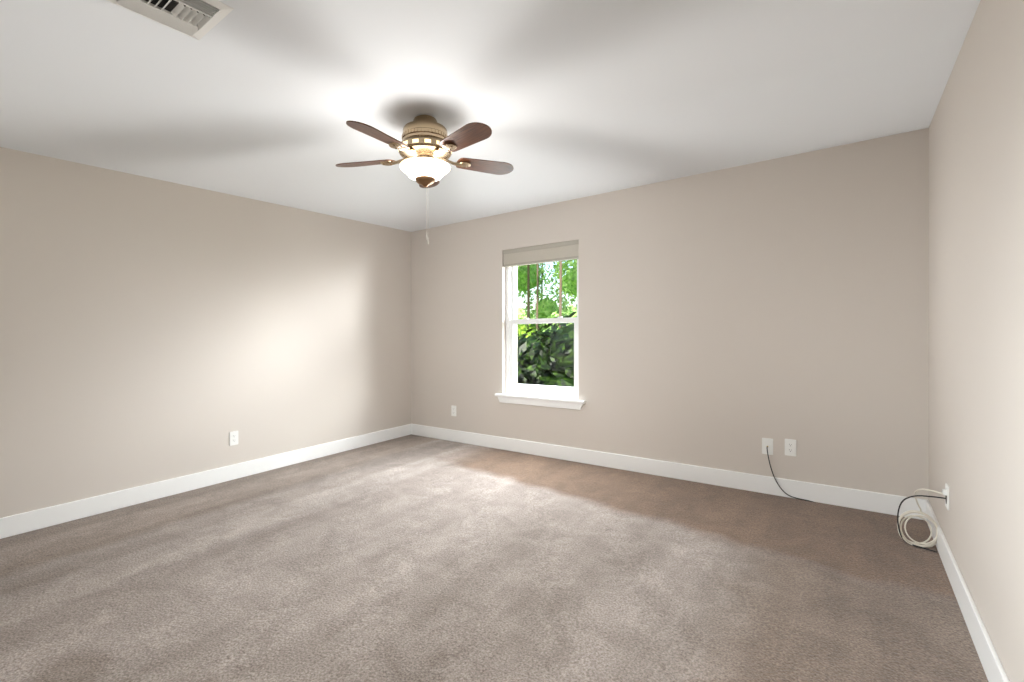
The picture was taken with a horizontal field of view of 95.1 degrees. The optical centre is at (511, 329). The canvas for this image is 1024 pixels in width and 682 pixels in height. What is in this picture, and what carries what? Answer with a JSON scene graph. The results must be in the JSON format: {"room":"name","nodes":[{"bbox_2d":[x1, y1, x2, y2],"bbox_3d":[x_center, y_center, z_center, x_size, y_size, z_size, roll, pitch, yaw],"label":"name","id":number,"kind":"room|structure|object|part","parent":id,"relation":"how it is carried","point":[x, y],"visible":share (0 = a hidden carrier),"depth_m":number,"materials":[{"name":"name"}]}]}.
{"room":"empty bedroom","nodes":[
{"label":"empty bedroom","id":0,"kind":"room"},
{"bbox_2d":[0,147,410,517],"bbox_3d":[-2.521,0.058,3.943,0.120,2.675,4.540,0,0,36],"label":"wall","id":1,"kind":"structure","parent":0,"point":[152,330],"depth_m":3.66,"materials":[{"name":"beige paint"}]},
{"bbox_2d":[0,424,410,538],"bbox_3d":[-2.467,1.223,3.903,0.015,0.178,4.300,0,0,36],"label":"baseboard","id":2,"kind":"structure","parent":1,"relation":"attached to","point":[21,523],"depth_m":3.65,"materials":[{"name":"white paint"}]},
{"bbox_2d":[229,431,237,445],"bbox_3d":[-2.387,0.934,4.019,0.009,0.119,0.072,0,0,36],"label":"outlet","id":3,"kind":"object","parent":1,"relation":"attached to","point":[233,437],"visible":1,"depth_m":4.01,"materials":[{"name":"white plastic"}]},
{"bbox_2d":[0,0,980,231],"bbox_3d":[-0.570,-1.241,2.536,4.931,0.233,4.540,0,0,36],"label":"ceiling","id":4,"kind":"structure","parent":0,"point":[266,100],"depth_m":2.33,"materials":[{"name":"white paint"}]},
{"bbox_2d":[107,0,233,39],"bbox_3d":[-1.237,-1.169,1.688,0.305,0.024,0.305,0,0,36],"label":"ceiling vent","id":5,"kind":"object","parent":4,"relation":"in","point":[198,19],"visible":1,"depth_m":1.72,"materials":[{"name":"white metal"}]},
{"bbox_2d":[336,115,513,243],"bbox_3d":[-0.490,-0.835,2.602,1.035,0.716,1.025,0,0,36],"label":"ceiling fan","id":6,"kind":"object","parent":4,"relation":"hanging from","point":[426,146],"visible":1,"depth_m":2.54,"materials":[{"name":"brown wood"}]},
{"bbox_3d":[-0.845,-0.958,2.704,0.340,0.036,0.223,0,0,36],"label":"blade","id":7,"kind":"part","parent":6,"relation":"part of","materials":[{"name":"brown wood"}]},
{"bbox_3d":[-0.660,-0.962,2.314,0.149,0.032,0.358,0,0,36],"label":"blade","id":8,"kind":"part","parent":6,"relation":"part of","materials":[{"name":"brown wood"}]},
{"bbox_3d":[-0.488,-1.118,2.636,0.259,0.149,0.259,0,0,36],"label":"motor","id":9,"kind":"part","parent":6,"relation":"part of","materials":[{"name":"beige metal"}]},
{"bbox_3d":[-0.488,-0.886,2.636,0.282,0.080,0.282,0,0,36],"label":"lamp shade","id":10,"kind":"part","parent":6,"relation":"part of","materials":[{"name":"white glass"}]},
{"bbox_3d":[-0.534,-0.965,2.994,0.288,0.037,0.300,0,0,36],"label":"blade","id":11,"kind":"part","parent":6,"relation":"part of","materials":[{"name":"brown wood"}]},
{"bbox_3d":[-0.241,-0.972,2.368,0.356,0.033,0.166,0,0,36],"label":"blade","id":12,"kind":"part","parent":6,"relation":"part of","materials":[{"name":"brown wood"}]},
{"bbox_3d":[-0.161,-0.974,2.791,0.239,0.036,0.333,0,0,36],"label":"blade","id":13,"kind":"part","parent":6,"relation":"part of","materials":[{"name":"brown wood"}]},
{"bbox_2d":[0,434,987,681],"bbox_3d":[-0.570,1.289,2.536,4.931,0.213,4.540,0,0,36],"label":"floor","id":14,"kind":"structure","parent":0,"point":[412,558],"depth_m":2.29,"materials":[{"name":"beige carpet"}]},
{"bbox_2d":[411,128,928,499],"bbox_3d":[0.718,-0.006,4.323,4.931,2.701,0.105,0,0,36],"label":"wall","id":15,"kind":"structure","parent":0,"point":[730,318],"depth_m":3.58,"materials":[{"name":"beige paint"}]},
{"bbox_2d":[451,405,455,415],"bbox_3d":[-0.653,0.911,5.241,0.072,0.119,0.009,0,0,36],"label":"electrical outlet","id":16,"kind":"object","parent":15,"relation":"attached to","point":[453,410],"visible":1,"depth_m":5.24,"materials":[{"name":"white plastic"}]},
{"bbox_2d":[515,266,517,383],"bbox_3d":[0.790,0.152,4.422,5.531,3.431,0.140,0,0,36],"label":"window frame","id":17,"kind":"structure","parent":15,"relation":"attached to","point":[516,357],"depth_m":5.02,"materials":[{"name":"white plastic"}]},
{"bbox_2d":[495,393,585,403],"bbox_3d":[0.268,0.671,4.602,1.032,0.044,0.112,0,0,36],"label":"window sill","id":18,"kind":"structure","parent":15,"relation":"attached to","point":[547,398],"depth_m":4.53,"materials":[{"name":"white paint"}]},
{"bbox_2d":[498,397,582,409],"bbox_3d":[0.253,0.716,4.582,0.990,0.078,0.018,0,0,36],"label":"apron","id":19,"kind":"object","parent":15,"relation":"attached to","point":[567,405],"visible":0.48,"depth_m":4.55,"materials":[{"name":"white paint"}]},
{"bbox_2d":[503,240,578,266],"bbox_3d":[0.277,-0.741,4.614,0.874,0.185,0.054,0,0,36],"label":"window blind","id":20,"kind":"object","parent":15,"relation":"attached to","point":[556,252],"visible":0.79,"depth_m":4.58,"materials":[{"name":"beige fabric"}]},
{"bbox_2d":[506,259,578,398],"bbox_3d":[0.321,-0.086,4.675,0.882,1.500,0.088,0,0,36],"label":"window","id":21,"kind":"structure","parent":15,"relation":"in","point":[512,386],"depth_m":4.76,"materials":[{"name":"white plastic"}]},
{"bbox_2d":[515,323,573,386],"bbox_3d":[0.344,0.269,4.708,0.798,0.704,0.001,0,0,36],"label":"screen","id":22,"kind":"object","parent":21,"relation":"attached to","point":[544,354],"depth_m":4.71,"materials":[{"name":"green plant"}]},
{"bbox_2d":[411,424,925,519],"bbox_3d":[0.683,1.160,4.274,4.691,0.204,0.015,0,0,36],"label":"baseboard","id":23,"kind":"structure","parent":15,"relation":"attached to","point":[884,503],"depth_m":3.68,"materials":[{"name":"white paint"}]},
{"bbox_2d":[762,438,772,454],"bbox_3d":[1.866,0.855,3.420,0.072,0.119,0.018,0,0,36],"label":"outlet","id":24,"kind":"object","parent":15,"relation":"attached to","point":[766,442],"visible":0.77,"depth_m":3.42,"materials":[{"name":"white plastic"}]},
{"bbox_2d":[767,446,812,501],"bbox_3d":[1.976,1.027,3.313,0.309,0.352,0.033,0,0,36],"label":"cable","id":25,"kind":"object","parent":24,"relation":"attached to","point":[777,482],"visible":0.98,"depth_m":3.36,"materials":[{"name":"black"}]},
{"bbox_2d":[785,439,795,455],"bbox_3d":[1.986,0.842,3.338,0.072,0.119,0.009,0,0,36],"label":"electrical outlet","id":26,"kind":"object","parent":15,"relation":"attached to","point":[790,447],"visible":1,"depth_m":3.34,"materials":[{"name":"white plastic"}]},
{"bbox_2d":[929,0,1023,681],"bbox_3d":[1.381,-0.020,1.129,0.120,2.675,4.540,0,0,36],"label":"wall","id":27,"kind":"structure","parent":0,"point":[976,295],"depth_m":1.72,"materials":[{"name":"beige paint"}]},
{"bbox_2d":[942,483,948,509],"bbox_3d":[2.172,0.836,2.347,0.020,0.119,0.072,0,0,36],"label":"outlet plate","id":28,"kind":"object","parent":27,"relation":"attached to","point":[945,491],"visible":0.98,"depth_m":2.33,"materials":[{"name":"white plastic"}]},
{"bbox_2d":[897,489,942,547],"bbox_3d":[2.188,1.006,2.506,0.181,0.371,0.284,0,0,36],"label":"coil","id":29,"kind":"object","parent":28,"relation":"attached to","point":[933,542],"visible":0.88,"depth_m":2.58,"materials":[{"name":"beige plastic"}]},
{"bbox_2d":[897,495,945,552],"bbox_3d":[2.163,1.017,2.482,0.180,0.348,0.215,0,0,36],"label":"cord","id":30,"kind":"object","parent":28,"relation":"attached to","point":[903,500],"visible":1,"depth_m":2.54,"materials":[{"name":"black plastic"}]},
{"bbox_2d":[926,500,1009,681],"bbox_3d":[1.327,1.147,1.169,0.015,0.178,4.300,0,0,36],"label":"baseboard","id":31,"kind":"structure","parent":27,"relation":"attached to","point":[993,668],"depth_m":1.85,"materials":[{"name":"white paint"}]},
{"label":"outside","id":32,"kind":"structure","parent":0,"visible":0},
{"bbox_2d":[518,259,576,386],"bbox_3d":[13.652,-6.780,69.028,130.000,24.316,119.790,0,0,36],"label":"trees","id":33,"kind":"object","parent":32,"point":[528,283],"depth_m":20.45,"materials":[{"name":"green plant"}]}
]}

